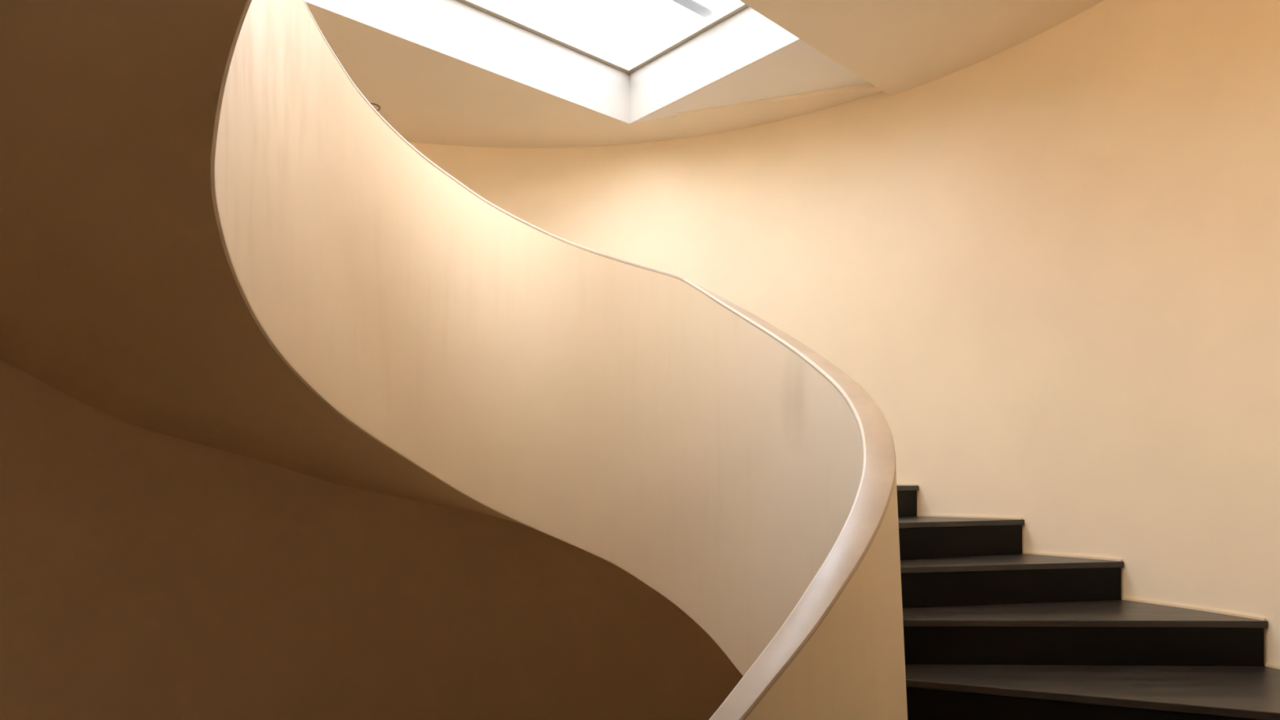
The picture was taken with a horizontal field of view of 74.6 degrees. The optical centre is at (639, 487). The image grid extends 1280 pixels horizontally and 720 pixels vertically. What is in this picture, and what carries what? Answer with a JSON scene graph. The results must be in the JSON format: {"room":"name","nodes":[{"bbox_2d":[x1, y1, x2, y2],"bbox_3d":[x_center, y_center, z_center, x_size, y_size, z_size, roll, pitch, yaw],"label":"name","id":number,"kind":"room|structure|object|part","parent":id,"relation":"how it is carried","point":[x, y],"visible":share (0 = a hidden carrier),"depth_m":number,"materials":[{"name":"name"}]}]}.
{"room":"spiral stairwell","nodes":[
{"label":"spiral stairwell","id":0,"kind":"room"},
{"bbox_2d":[305,1,882,147],"bbox_3d":[-0.714,-2.414,4.046,6.324,0.300,3.162,0,0,0],"label":"ceiling","id":1,"kind":"structure","parent":0,"point":[427,95],"depth_m":5.00,"materials":[{"name":"beige paint"}]},
{"bbox_2d":[369,102,380,111],"bbox_3d":[-1.598,-2.261,4.996,0.104,0.006,0.104,0,0,0],"label":"recessed light","id":2,"kind":"object","parent":1,"relation":"in","point":[377,108],"visible":0.43,"depth_m":4.99,"materials":[{"name":"grey metal"}]},
{"bbox_2d":[304,0,799,124],"bbox_3d":[-0.516,-2.470,3.892,2.690,0.410,1.660,0,0,-41],"label":"window","id":3,"kind":"structure","parent":1,"relation":"attached to","point":[485,34],"depth_m":4.67,"materials":[{"name":"white paint"}]},
{"bbox_3d":[-0.516,-2.590,3.892,2.550,0.030,1.520,0,0,-41],"label":"frame","id":4,"kind":"part","parent":3,"relation":"part of","materials":[{"name":"grey metal"}]},
{"bbox_2d":[0,0,1279,719],"bbox_3d":[-0.714,-0.267,4.136,6.684,4.594,3.342,0,0,0],"label":"wall","id":5,"kind":"structure","parent":0,"point":[1049,263],"depth_m":4.58,"materials":[{"name":"beige paint"}]},
{"bbox_2d":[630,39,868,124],"bbox_3d":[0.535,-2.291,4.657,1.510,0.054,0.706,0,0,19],"label":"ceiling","id":6,"kind":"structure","parent":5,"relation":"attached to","point":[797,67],"depth_m":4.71,"materials":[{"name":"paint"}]},
{"bbox_2d":[739,0,1103,96],"bbox_3d":[1.389,-2.321,2.792,2.081,0.200,4.057,0,0,-15],"label":"ceiling slab","id":7,"kind":"structure","parent":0,"point":[896,46],"depth_m":4.08,"materials":[{"name":"beige paint"}]},
{"bbox_3d":[-0.714,2.130,2.465,6.684,0.200,6.684,0,0,0],"label":"floor","id":8,"kind":"structure","parent":0,"visible":0},
{"bbox_2d":[0,0,1279,719],"bbox_3d":[-0.714,-0.185,2.465,6.278,4.430,6.278,0,0,0],"label":"staircase","id":9,"kind":"structure","parent":8,"relation":"on","point":[211,235],"depth_m":3.08,"materials":[{"name":"paint"}]},
{"bbox_3d":[-0.271,-0.178,2.527,2.083,4.416,2.152,0,0,0],"label":"balustrade","id":10,"kind":"part","parent":9,"relation":"part of","materials":[{"name":"beige paint"}]}
]}

